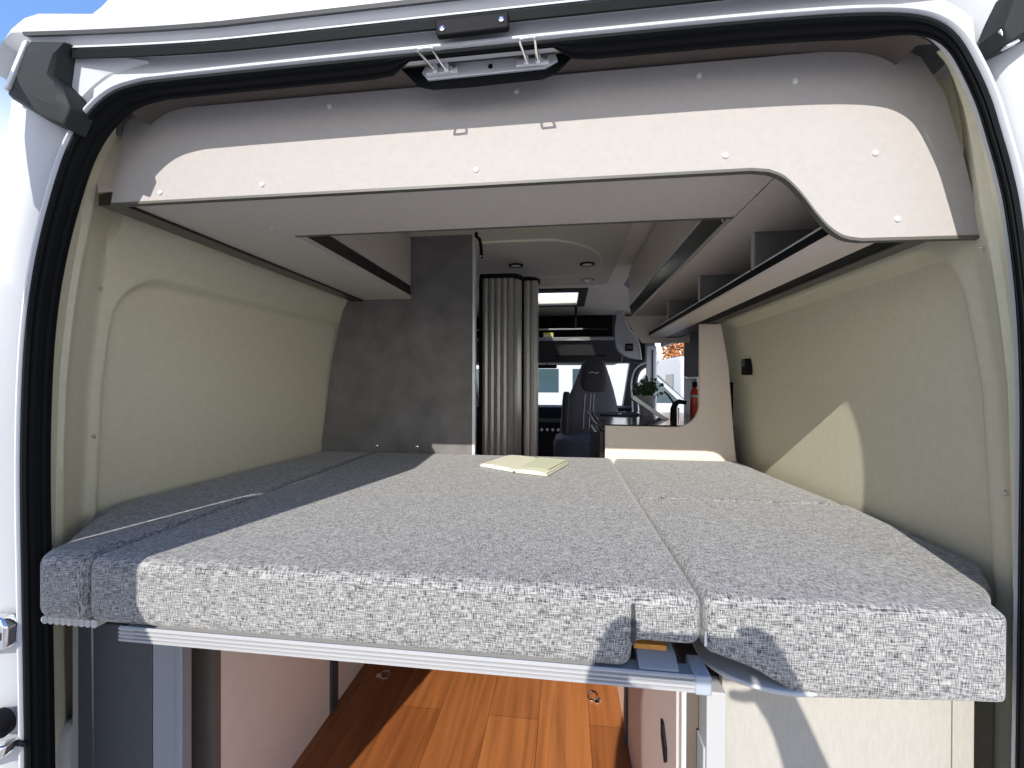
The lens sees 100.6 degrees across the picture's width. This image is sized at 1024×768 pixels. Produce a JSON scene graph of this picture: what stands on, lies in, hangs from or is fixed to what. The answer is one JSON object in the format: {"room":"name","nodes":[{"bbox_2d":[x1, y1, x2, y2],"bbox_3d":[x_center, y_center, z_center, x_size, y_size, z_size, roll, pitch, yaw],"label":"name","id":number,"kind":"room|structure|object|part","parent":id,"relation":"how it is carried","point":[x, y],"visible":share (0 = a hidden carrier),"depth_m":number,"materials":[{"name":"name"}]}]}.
{"room":"vehicle interior","nodes":[
{"label":"vehicle interior","id":0,"kind":"room"},
{"bbox_2d":[51,128,346,767],"bbox_3d":[-0.890,0.286,1.673,0.398,1.690,1.585,0,0,7],"label":"wall","id":1,"kind":"structure","parent":0,"point":[180,362],"depth_m":1.32,"materials":[{"name":"beige plastic"}]},
{"bbox_2d":[98,114,410,301],"bbox_3d":[-0.718,-0.568,1.526,0.309,0.320,1.164,0,0,7],"label":"upper cabinet","id":2,"kind":"object","parent":1,"relation":"attached to","point":[354,268],"visible":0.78,"depth_m":1.36,"materials":[{"name":"beige laminate"}]},
{"bbox_3d":[-0.841,-0.421,1.542,0.058,0.026,1.162,0,0,7],"label":"rail","id":3,"kind":"part","parent":2,"relation":"part of","materials":[{"name":"brown metal"}]},
{"bbox_3d":[-0.574,-0.456,1.643,0.046,0.048,0.895,0,0,7],"label":"grip rail","id":4,"kind":"part","parent":2,"relation":"part of","materials":[{"name":"brown metal"}]},
{"bbox_3d":[-0.564,-0.599,1.622,0.018,0.228,0.858,0,0,7],"label":"door","id":5,"kind":"part","parent":2,"relation":"part of","materials":[{"name":"beige laminate"}]},
{"bbox_3d":[-0.508,-0.598,2.067,0.018,0.232,0.035,0,0,7],"label":"post","id":6,"kind":"part","parent":2,"relation":"part of","materials":[{"name":"beige laminate"}]},
{"bbox_2d":[233,174,772,236],"bbox_3d":[-0.048,-0.419,0.989,1.161,0.021,0.264,0,0,7],"label":"shelf board","id":7,"kind":"object","parent":2,"relation":"attached to","point":[707,197],"visible":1,"depth_m":0.99,"materials":[{"name":"beige laminate"}]},
{"bbox_2d":[111,52,979,242],"bbox_3d":[-0.041,-0.428,0.847,1.725,0.345,0.015,0,0,7],"label":"panel","id":8,"kind":"object","parent":2,"relation":"attached to","point":[868,144],"visible":1,"depth_m":0.81,"materials":[{"name":"white plastic"}]},
{"bbox_2d":[322,234,476,454],"bbox_3d":[-0.577,0.208,2.109,0.808,1.865,0.030,0,0,7],"label":"wall","id":9,"kind":"structure","parent":0,"point":[403,371],"depth_m":2.08,"materials":[{"name":"laminate"}]},
{"bbox_2d":[118,624,711,695],"bbox_3d":[-0.139,0.469,1.381,1.086,0.054,1.278,0,0,7],"label":"bed rail","id":10,"kind":"object","parent":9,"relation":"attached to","point":[658,665],"visible":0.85,"depth_m":0.74,"materials":[{"name":"grey metal"}]},
{"bbox_2d":[92,452,699,664],"bbox_3d":[-0.186,0.406,1.394,1.161,0.133,1.288,0,0,7],"label":"cushion","id":11,"kind":"object","parent":10,"relation":"on","point":[452,552],"visible":1,"depth_m":0.82,"materials":[{"name":"fabric"}]},
{"bbox_2d":[480,455,568,475],"bbox_3d":[0.050,0.329,1.742,0.317,0.018,0.279,0,0,28],"label":"book","id":12,"kind":"object","parent":11,"relation":"on","point":[542,466],"visible":1,"depth_m":1.70,"materials":[{"name":"beige paper"}]},
{"bbox_2d":[292,663,631,767],"bbox_3d":[0.173,1.163,3.238,2.100,0.050,4.980,0,0,7],"label":"floor","id":13,"kind":"structure","parent":0,"point":[412,717],"depth_m":1.43,"materials":[{"name":"brown wood"}]},
{"bbox_2d":[57,716,72,767],"bbox_3d":[-1.044,0.954,1.012,0.098,0.377,0.089,0,0,7],"label":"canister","id":14,"kind":"object","parent":13,"relation":"on","point":[65,737],"visible":0.17,"depth_m":0.97,"materials":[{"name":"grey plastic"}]},
{"bbox_2d":[73,622,364,767],"bbox_3d":[-0.772,0.822,1.515,0.310,0.640,1.174,0,0,7],"label":"base cabinet","id":15,"kind":"object","parent":13,"relation":"on","point":[136,705],"visible":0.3,"depth_m":0.96,"materials":[{"name":"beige laminate"}]},
{"bbox_3d":[-0.879,0.838,0.950,0.187,0.612,0.018,0,0,7],"label":"panel","id":16,"kind":"part","parent":15,"relation":"part of","materials":[{"name":"blue laminate"}]},
{"bbox_3d":[-0.747,0.838,0.933,0.075,0.612,0.026,0,0,7],"label":"post","id":17,"kind":"part","parent":15,"relation":"part of","materials":[{"name":"grey metal"}]},
{"bbox_2d":[40,451,370,627],"bbox_3d":[-0.919,0.413,1.490,0.335,0.152,1.283,0,0,7],"label":"cushion","id":18,"kind":"object","parent":15,"relation":"on","point":[65,570],"visible":0.59,"depth_m":1.06,"materials":[{"name":"fabric"}]},
{"bbox_3d":[-0.731,0.838,1.001,0.084,0.612,0.018,0,0,7],"label":"panel","id":19,"kind":"part","parent":15,"relation":"part of","materials":[{"name":"brown laminate"}]},
{"bbox_3d":[-0.667,0.837,1.238,0.016,0.612,0.467,0,0,7],"label":"panel","id":20,"kind":"part","parent":15,"relation":"part of","materials":[{"name":"beige laminate"}]},
{"bbox_3d":[-0.598,0.835,1.797,0.012,0.612,0.570,0,0,7],"label":"panel","id":21,"kind":"part","parent":15,"relation":"part of","materials":[{"name":"beige laminate"}]},
{"bbox_2d":[376,670,389,679],"bbox_3d":[-0.503,1.135,1.660,0.056,0.014,0.040,0,0,7],"label":"ring","id":22,"kind":"object","parent":13,"relation":"on","point":[379,675],"visible":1,"depth_m":1.66,"materials":[{"name":"silver metal"}]},
{"bbox_2d":[479,273,523,455],"bbox_3d":[-0.062,0.258,2.447,0.241,1.755,0.122,0,0,7],"label":"door","id":23,"kind":"structure","parent":13,"relation":"on","point":[500,295],"depth_m":2.40,"materials":[{"name":"grey plastic"}]},
{"bbox_3d":[-0.178,0.269,2.433,0.015,1.733,0.058,0,0,7],"label":"post","id":24,"kind":"part","parent":23,"relation":"part of","materials":[{"name":"black plastic"}]},
{"bbox_2d":[521,276,539,455],"bbox_3d":[0.110,0.251,2.566,0.108,1.769,0.122,0,0,7],"label":"door","id":25,"kind":"structure","parent":13,"relation":"on","point":[530,286],"depth_m":2.52,"materials":[{"name":"grey plastic"}]},
{"bbox_3d":[0.060,0.262,2.545,0.015,1.747,0.058,0,0,7],"label":"post","id":26,"kind":"part","parent":25,"relation":"part of","materials":[{"name":"black plastic"}]},
{"bbox_2d":[476,404,631,456],"bbox_3d":[0.443,0.692,5.122,1.960,0.880,0.930,0,0,7],"label":"dashboard","id":27,"kind":"object","parent":13,"relation":"on","point":[549,416],"visible":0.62,"depth_m":4.71,"materials":[{"name":"black plastic"}]},
{"bbox_2d":[553,360,617,457],"bbox_3d":[0.639,0.461,3.585,0.572,1.355,0.670,0,0,7],"label":"chair","id":28,"kind":"object","parent":13,"relation":"on","point":[592,389],"visible":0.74,"depth_m":3.73,"materials":[{"name":"grey fabric"}]},
{"bbox_3d":[0.462,0.242,3.672,0.076,0.350,0.198,0,0,7],"label":"armrest","id":29,"kind":"part","parent":28,"relation":"part of","materials":[{"name":"grey fabric"}]},
{"bbox_2d":[553,432,589,457],"bbox_3d":[0.626,0.537,3.531,0.560,0.222,0.560,0,0,7],"label":"seat cushion","id":30,"kind":"object","parent":28,"relation":"on","point":[565,444],"depth_m":3.29,"materials":[{"name":"grey fabric"}]},
{"bbox_3d":[0.692,0.137,3.806,0.524,0.700,0.215,0,0,7],"label":"backrest","id":31,"kind":"part","parent":28,"relation":"part of","materials":[{"name":"grey fabric"}]},
{"bbox_2d":[587,691,600,703],"bbox_3d":[0.297,1.138,1.543,0.039,0.014,0.055,0,0,-38],"label":"ring","id":32,"kind":"object","parent":13,"relation":"on","point":[596,700],"visible":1,"depth_m":1.54,"materials":[{"name":"silver metal"}]},
{"bbox_2d":[587,324,735,462],"bbox_3d":[0.759,0.435,2.403,0.617,1.416,0.925,0,0,7],"label":"partition panel","id":33,"kind":"object","parent":13,"relation":"on","point":[709,435],"visible":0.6,"depth_m":1.93,"materials":[{"name":"beige laminate"}]},
{"bbox_3d":[0.481,0.347,2.440,0.020,0.250,0.840,0,0,7],"label":"drawer","id":34,"kind":"part","parent":33,"relation":"part of","materials":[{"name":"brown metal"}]},
{"bbox_2d":[600,412,639,415],"bbox_3d":[0.661,0.183,2.608,0.240,0.010,0.240,0,0,7],"label":"sink","id":35,"kind":"object","parent":33,"relation":"on","point":[601,413],"visible":0.98,"depth_m":2.58,"materials":[{"name":"black metal"}]},
{"bbox_2d":[632,375,663,415],"bbox_3d":[0.817,0.067,2.557,0.188,0.243,0.113,0,0,-2],"label":"potted plant","id":36,"kind":"object","parent":33,"relation":"on","point":[647,389],"visible":1,"depth_m":2.53,"materials":[{"name":"green plant"}]},
{"bbox_3d":[0.812,0.128,2.559,0.104,0.120,0.104,0,0,7],"label":"pot","id":37,"kind":"part","parent":36,"relation":"part of","materials":[{"name":"grey ceramic"}]},
{"bbox_2d":[629,395,667,418],"bbox_3d":[0.755,0.125,2.372,0.198,0.127,0.185,0,0,7],"label":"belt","id":38,"kind":"object","parent":33,"relation":"on","point":[635,399],"visible":1,"depth_m":2.28,"materials":[{"name":"grey fabric"}]},
{"bbox_2d":[587,411,733,429],"bbox_3d":[0.760,0.198,2.412,0.615,0.018,0.904,0,0,7],"label":"countertop","id":39,"kind":"structure","parent":33,"relation":"on","point":[602,420],"depth_m":2.21,"materials":[{"name":"black"}]},
{"bbox_2d":[664,391,686,420],"bbox_3d":[0.855,0.113,2.227,0.115,0.154,0.041,0,0,7],"label":"kitchen faucet","id":40,"kind":"object","parent":33,"relation":"on","point":[674,410],"visible":1,"depth_m":2.22,"materials":[{"name":"black plastic"}]},
{"bbox_3d":[0.864,0.156,2.215,0.018,0.068,0.018,0,0,7],"label":"stem","id":41,"kind":"part","parent":40,"relation":"part of","materials":[{"name":"silver metal"}]},
{"bbox_3d":[0.872,0.135,2.229,0.081,0.110,0.034,0,0,7],"label":"spout","id":42,"kind":"part","parent":40,"relation":"part of","materials":[{"name":"black plastic"}]},
{"bbox_2d":[690,382,697,417],"bbox_3d":[1.016,0.089,2.362,0.054,0.202,0.053,0,0,7],"label":"bottle","id":43,"kind":"object","parent":33,"relation":"on","point":[694,392],"visible":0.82,"depth_m":2.35,"materials":[{"name":"red"}]},
{"bbox_2d":[617,642,973,767],"bbox_3d":[0.603,0.819,1.320,0.488,0.656,1.215,0,0,7],"label":"base cabinet","id":44,"kind":"object","parent":13,"relation":"on","point":[738,725],"visible":0.41,"depth_m":0.74,"materials":[{"name":"laminate"}]},
{"bbox_3d":[0.415,0.839,1.669,0.014,0.612,0.570,0,0,7],"label":"panel","id":45,"kind":"part","parent":44,"relation":"part of","materials":[{"name":"beige laminate"}]},
{"bbox_3d":[0.338,0.841,1.057,0.012,0.612,0.584,0,0,7],"label":"panel","id":46,"kind":"part","parent":44,"relation":"part of","materials":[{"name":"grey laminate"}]},
{"bbox_3d":[0.355,0.842,0.762,0.036,0.612,0.045,0,0,7],"label":"post","id":47,"kind":"part","parent":44,"relation":"part of","materials":[{"name":"grey"}]},
{"bbox_2d":[614,459,839,504],"bbox_3d":[0.712,0.416,1.586,0.578,0.150,0.678,0,0,7],"label":"cushion","id":48,"kind":"object","parent":44,"relation":"on","point":[733,481],"visible":0.49,"depth_m":1.46,"materials":[{"name":"fabric"}]},
{"bbox_2d":[692,638,816,696],"bbox_3d":[0.540,0.487,0.948,0.362,0.008,0.586,0,0,7],"label":"board","id":49,"kind":"object","parent":44,"relation":"on","point":[733,670],"visible":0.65,"depth_m":0.71,"materials":[{"name":"grey plastic"}]},
{"bbox_2d":[639,498,1005,701],"bbox_3d":[0.632,0.418,0.947,0.580,0.150,0.602,0,0,7],"label":"cushion","id":50,"kind":"object","parent":49,"relation":"on","point":[827,601],"visible":0.88,"depth_m":0.68,"materials":[{"name":"fabric"}]},
{"bbox_3d":[0.575,0.821,0.746,0.400,0.656,0.018,0,0,7],"label":"panel","id":51,"kind":"part","parent":44,"relation":"part of","materials":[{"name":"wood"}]},
{"bbox_2d":[0,0,944,287],"bbox_3d":[0.052,-0.721,1.990,1.824,0.224,2.574,0,0,7],"label":"roof","id":52,"kind":"structure","parent":0,"point":[114,13],"depth_m":0.78,"materials":[{"name":"grey paint"}]},
{"bbox_2d":[0,0,1023,767],"bbox_3d":[-0.072,0.269,1.036,2.240,1.895,0.604,0,0,7],"label":"frame","id":53,"kind":"structure","parent":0,"point":[35,146],"depth_m":0.80,"materials":[{"name":"grey paint"}]},
{"bbox_2d":[0,707,17,758],"bbox_3d":[-1.022,0.705,0.841,0.076,0.114,0.028,0,0,7],"label":"door check arm","id":54,"kind":"structure","parent":53,"relation":"in","point":[8,720],"depth_m":0.84,"materials":[{"name":"black plastic"}]},
{"bbox_3d":[-1.022,0.733,0.841,0.076,0.057,0.028,0,0,7],"label":"arm","id":55,"kind":"part","parent":54,"relation":"part of","materials":[{"name":"silver metal"}]},
{"bbox_2d":[0,613,17,649],"bbox_3d":[-1.023,0.498,0.843,0.073,0.078,0.027,0,0,7],"label":"fitting","id":56,"kind":"object","parent":53,"relation":"attached to","point":[8,622],"visible":1,"depth_m":0.84,"materials":[{"name":"silver metal"}]},
{"bbox_2d":[16,740,27,746],"bbox_3d":[-0.974,0.715,0.845,0.024,0.009,0.004,0,0,7],"label":"clip","id":57,"kind":"object","parent":53,"relation":"attached to","point":[19,743],"visible":1,"depth_m":0.84,"materials":[{"name":"black plastic"}]},
{"bbox_2d":[3,40,92,137],"bbox_3d":[-0.903,-0.575,0.826,0.148,0.174,0.044,0,0,7],"label":"hinge cover","id":58,"kind":"object","parent":53,"relation":"attached to","point":[40,77],"visible":0.99,"depth_m":0.81,"materials":[{"name":"grey plastic"}]},
{"bbox_2d":[22,0,460,36],"bbox_3d":[-0.105,-0.659,0.725,1.675,0.033,0.032,0,0,7],"label":"trim","id":59,"kind":"structure","parent":53,"relation":"attached to","point":[400,3],"depth_m":0.76,"materials":[{"name":"grey plastic"}]},
{"bbox_2d":[69,0,723,58],"bbox_3d":[-0.095,-0.626,0.731,1.555,0.034,0.018,0,0,7],"label":"trim","id":60,"kind":"structure","parent":53,"relation":"attached to","point":[607,6],"depth_m":0.75,"materials":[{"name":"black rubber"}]},
{"bbox_2d":[435,12,509,39],"bbox_3d":[-0.068,-0.604,0.716,0.128,0.030,0.014,0,0,7],"label":"door lock cover","id":61,"kind":"object","parent":53,"relation":"attached to","point":[484,24],"visible":1,"depth_m":0.71,"materials":[{"name":"black plastic"}]},
{"bbox_2d":[402,35,570,89],"bbox_3d":[-0.052,-0.574,0.749,0.325,0.046,0.074,0,0,7],"label":"plate","id":62,"kind":"object","parent":53,"relation":"attached to","point":[438,76],"visible":1,"depth_m":0.78,"materials":[{"name":"metal"}]},
{"bbox_3d":[-0.043,-0.581,0.778,0.251,0.032,0.005,0,0,7],"label":"plate","id":63,"kind":"part","parent":62,"relation":"part of","materials":[{"name":"silver metal"}]},
{"bbox_2d":[20,12,1023,767],"bbox_3d":[-0.103,0.317,0.765,1.776,1.799,0.050,0,0,7],"label":"door seal","id":64,"kind":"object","parent":53,"relation":"attached to","point":[80,155],"depth_m":0.82,"materials":[{"name":"black rubber"}]},
{"bbox_2d":[131,35,930,124],"bbox_3d":[-0.061,-0.574,0.827,1.493,0.071,0.130,0,0,7],"label":"trim","id":65,"kind":"structure","parent":53,"relation":"attached to","point":[893,49],"depth_m":0.80,"materials":[{"name":"beige plastic"}]},
{"bbox_2d":[978,0,1023,60],"bbox_3d":[0.772,-0.547,0.616,0.137,0.124,0.040,0,0,7],"label":"hinge cover","id":66,"kind":"object","parent":53,"relation":"attached to","point":[1003,29],"visible":1,"depth_m":0.62,"materials":[{"name":"grey plastic"}]},
{"bbox_2d":[476,315,654,405],"bbox_3d":[0.408,0.202,4.908,2.220,1.960,1.600,0,0,7],"label":"wall","id":67,"kind":"structure","parent":0,"point":[632,363],"depth_m":4.87,"materials":[{"name":"grey plastic"}]},
{"bbox_2d":[476,307,622,364],"bbox_3d":[0.278,-0.482,4.537,1.710,0.530,0.865,0,0,7],"label":"shelf","id":68,"kind":"object","parent":67,"relation":"attached to","point":[576,339],"visible":0.56,"depth_m":4.24,"materials":[{"name":"black plastic"}]},
{"bbox_2d":[476,328,582,330],"bbox_3d":[0.057,-0.534,4.184,1.260,0.015,0.016,0,0,7],"label":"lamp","id":69,"kind":"object","parent":68,"relation":"attached to","point":[554,328],"depth_m":4.12,"materials":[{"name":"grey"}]},
{"bbox_2d":[476,315,614,341],"bbox_3d":[0.233,-0.584,4.424,1.650,0.325,0.600,0,0,7],"label":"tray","id":70,"kind":"object","parent":68,"relation":"on","point":[595,328],"depth_m":4.63,"materials":[{"name":"black plastic"}]},
{"bbox_2d":[538,363,556,367],"bbox_3d":[0.363,-0.188,4.422,0.210,0.054,0.106,0,0,7],"label":"mirror","id":71,"kind":"object","parent":68,"relation":"attached to","point":[546,365],"visible":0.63,"depth_m":4.37,"materials":[{"name":"black plastic"}]},
{"bbox_2d":[543,333,553,336],"bbox_3d":[0.358,-0.470,4.171,0.098,0.060,0.072,0,0,7],"label":"box","id":72,"kind":"object","parent":68,"relation":"on","point":[544,334],"visible":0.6,"depth_m":4.14,"materials":[{"name":"yellow"}]},
{"bbox_2d":[539,288,587,306],"bbox_3d":[0.371,-0.739,3.675,0.530,0.021,0.710,0,0,7],"label":"trim","id":73,"kind":"structure","parent":67,"relation":"attached to","point":[582,292],"depth_m":3.45,"materials":[{"name":"grey plastic"}]},
{"bbox_2d":[631,362,645,411],"bbox_3d":[1.250,0.131,4.197,0.156,0.698,0.016,0,0,7],"label":"trim","id":74,"kind":"structure","parent":67,"relation":"attached to","point":[645,362],"depth_m":4.20,"materials":[{"name":"silver metal"}]},
{"bbox_2d":[632,362,645,411],"bbox_3d":[1.276,0.130,4.214,0.184,0.718,0.060,0,0,7],"label":"trim","id":75,"kind":"structure","parent":67,"relation":"attached to","point":[639,369],"depth_m":4.19,"materials":[{"name":"grey plastic"}]},
{"bbox_2d":[646,346,656,410],"bbox_3d":[1.298,0.394,3.959,0.087,1.490,0.160,0,0,21],"label":"wall pillar","id":76,"kind":"structure","parent":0,"point":[649,349],"depth_m":3.89,"materials":[{"name":"grey paint"}]},
{"bbox_2d":[403,52,948,316],"bbox_3d":[0.164,-0.758,2.869,2.200,0.025,3.900,0,0,7],"label":"ceiling","id":77,"kind":"structure","parent":0,"point":[611,297],"depth_m":3.35,"materials":[{"name":"beige plastic"}]},
{"bbox_2d":[405,223,632,287],"bbox_3d":[-0.107,-0.726,2.163,1.360,0.033,2.030,0,0,7],"label":"ceiling panel","id":78,"kind":"object","parent":77,"relation":"attached to","point":[554,255],"visible":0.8,"depth_m":2.29,"materials":[{"name":"beige plastic"}]},
{"bbox_2d":[475,232,482,257],"bbox_3d":[-0.159,-0.659,2.011,0.048,0.132,0.025,0,0,29],"label":"hook","id":79,"kind":"object","parent":78,"relation":"hanging from","point":[476,233],"visible":1,"depth_m":2.00,"materials":[{"name":"black plastic"}]},
{"bbox_2d":[508,263,522,267],"bbox_3d":[0.023,-0.711,2.555,0.090,0.008,0.090,0,0,7],"label":"ceiling lamp","id":80,"kind":"object","parent":78,"relation":"attached to","point":[512,265],"visible":1,"depth_m":2.54,"materials":[{"name":"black plastic"}]},
{"bbox_3d":[0.018,-0.718,2.498,1.005,0.007,0.739,0,0,7],"label":"inset panel","id":81,"kind":"part","parent":78,"relation":"part of","materials":[{"name":"beige plastic"}]},
{"bbox_2d":[580,262,594,266],"bbox_3d":[0.447,-0.709,2.521,0.090,0.008,0.090,0,0,7],"label":"ceiling lamp","id":82,"kind":"object","parent":78,"relation":"attached to","point":[584,264],"visible":1,"depth_m":2.52,"materials":[{"name":"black plastic"}]},
{"bbox_2d":[581,278,593,281],"bbox_3d":[0.518,-0.718,2.926,0.090,0.008,0.090,0,0,7],"label":"ceiling lamp","id":83,"kind":"object","parent":78,"relation":"attached to","point":[582,279],"visible":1,"depth_m":2.91,"materials":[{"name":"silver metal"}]},
{"bbox_2d":[539,293,577,301],"bbox_3d":[0.381,-0.793,3.674,0.370,0.100,0.550,0,0,7],"label":"window","id":84,"kind":"structure","parent":77,"relation":"attached to","point":[540,294],"depth_m":3.89,"materials":[{"name":"white glass"}]},
{"bbox_2d":[615,310,641,359],"bbox_3d":[0.970,-0.406,3.543,0.213,0.412,0.064,0,0,7],"label":"arch panel","id":85,"kind":"object","parent":77,"relation":"attached to","point":[627,343],"visible":0.98,"depth_m":3.53,"materials":[{"name":"grey plastic"}]},
{"bbox_2d":[625,343,632,350],"bbox_3d":[0.971,-0.304,3.519,0.062,0.063,0.011,0,0,7],"label":"switch","id":86,"kind":"object","parent":85,"relation":"attached to","point":[628,346],"depth_m":3.51,"materials":[{"name":"grey plastic"}]},
{"bbox_2d":[684,377,691,414],"bbox_3d":[1.180,0.549,2.751,0.125,1.188,0.030,0,0,7],"label":"wall","id":87,"kind":"structure","parent":0,"point":[687,382],"depth_m":2.74,"materials":[{"name":"grey paint"}]},
{"bbox_2d":[684,331,698,376],"bbox_3d":[1.141,0.209,2.432,0.125,1.870,0.670,0,0,7],"label":"wall","id":88,"kind":"structure","parent":0,"point":[695,334],"depth_m":2.71,"materials":[{"name":"grey fabric"}]},
{"bbox_2d":[684,336,698,378],"bbox_3d":[1.071,-0.154,2.429,0.013,0.244,0.609,0,0,7],"label":"window blind","id":89,"kind":"object","parent":88,"relation":"attached to","point":[691,349],"visible":0.27,"depth_m":2.55,"materials":[{"name":"grey fabric"}]},
{"bbox_2d":[692,378,732,419],"bbox_3d":[1.112,0.089,2.400,0.006,0.270,0.680,0,0,7],"label":"window","id":90,"kind":"structure","parent":88,"relation":"in","point":[693,380],"depth_m":2.08,"materials":[{"name":"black glass"}]},
{"bbox_2d":[661,71,950,346],"bbox_3d":[1.222,0.289,2.462,0.030,2.110,3.150,0,0,7],"label":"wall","id":91,"kind":"structure","parent":0,"point":[947,74],"depth_m":1.02,"materials":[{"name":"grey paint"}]},
{"bbox_2d":[717,50,1015,767],"bbox_3d":[0.914,0.292,1.373,0.257,1.690,1.498,0,0,11],"label":"wall","id":92,"kind":"structure","parent":0,"point":[883,389],"depth_m":0.97,"materials":[{"name":"beige plastic"}]},
{"bbox_2d":[741,359,751,374],"bbox_3d":[1.018,-0.074,1.847,0.032,0.070,0.050,0,0,7],"label":"power socket","id":93,"kind":"object","parent":92,"relation":"attached to","point":[746,364],"visible":1,"depth_m":1.82,"materials":[{"name":"black plastic"}]},
{"bbox_2d":[629,143,963,315],"bbox_3d":[0.766,-0.567,1.715,0.303,0.314,1.910,0,0,7],"label":"upper cabinet","id":94,"kind":"object","parent":92,"relation":"attached to","point":[669,264],"visible":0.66,"depth_m":1.44,"materials":[{"name":"beige laminate"}]},
{"bbox_3d":[0.694,-0.601,2.257,0.020,0.221,0.844,0,0,7],"label":"door","id":95,"kind":"part","parent":94,"relation":"part of","materials":[{"name":"beige laminate"}]},
{"bbox_3d":[0.663,-0.457,1.861,0.053,0.056,1.638,0,0,7],"label":"grip rail","id":96,"kind":"part","parent":94,"relation":"part of","materials":[{"name":"grey metal"}]},
{"bbox_3d":[0.591,-0.598,1.441,0.020,0.221,0.788,0,0,7],"label":"door","id":97,"kind":"part","parent":94,"relation":"part of","materials":[{"name":"beige laminate"}]},
{"bbox_2d":[626,153,963,342],"bbox_3d":[0.770,-0.329,1.681,0.375,0.166,1.842,0,0,7],"label":"open shelf","id":98,"kind":"object","parent":94,"relation":"attached to","point":[783,263],"visible":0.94,"depth_m":1.15,"materials":[{"name":"laminate"}]},
{"bbox_3d":[0.885,-0.332,2.587,0.375,0.166,0.015,0,0,7],"label":"panel","id":99,"kind":"part","parent":98,"relation":"part of","materials":[{"name":"beige laminate"}]},
{"bbox_3d":[0.855,-0.283,1.662,0.093,0.014,1.826,0,0,7],"label":"rail","id":100,"kind":"part","parent":98,"relation":"part of","materials":[{"name":"grey"}]},
{"label":"outside","id":101,"kind":"structure","parent":0,"visible":0},
{"label":"ground","id":102,"kind":"structure","parent":101,"visible":0},
{"bbox_2d":[476,353,683,412],"bbox_3d":[1.343,0.334,11.947,7.013,2.849,2.250,0,0,7],"label":"motorhome","id":103,"kind":"object","parent":102,"relation":"on","point":[552,382],"visible":0.13,"depth_m":10.79,"materials":[{"name":"grey metal"}]},
{"bbox_2d":[657,356,683,397],"bbox_3d":[7.698,0.323,19.696,2.250,2.848,6.613,0,0,1],"label":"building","id":104,"kind":"structure","parent":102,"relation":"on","point":[671,370],"depth_m":17.23,"materials":[{"name":"white paint"}]},
{"bbox_2d":[661,343,683,359],"bbox_3d":[13.732,-1.622,31.245,5.329,6.699,5.377,0,0,7],"label":"autumn tree","id":105,"kind":"object","parent":102,"relation":"on","point":[670,352],"visible":0.07,"depth_m":30.88,"materials":[{"name":"orange plant"}]}
]}

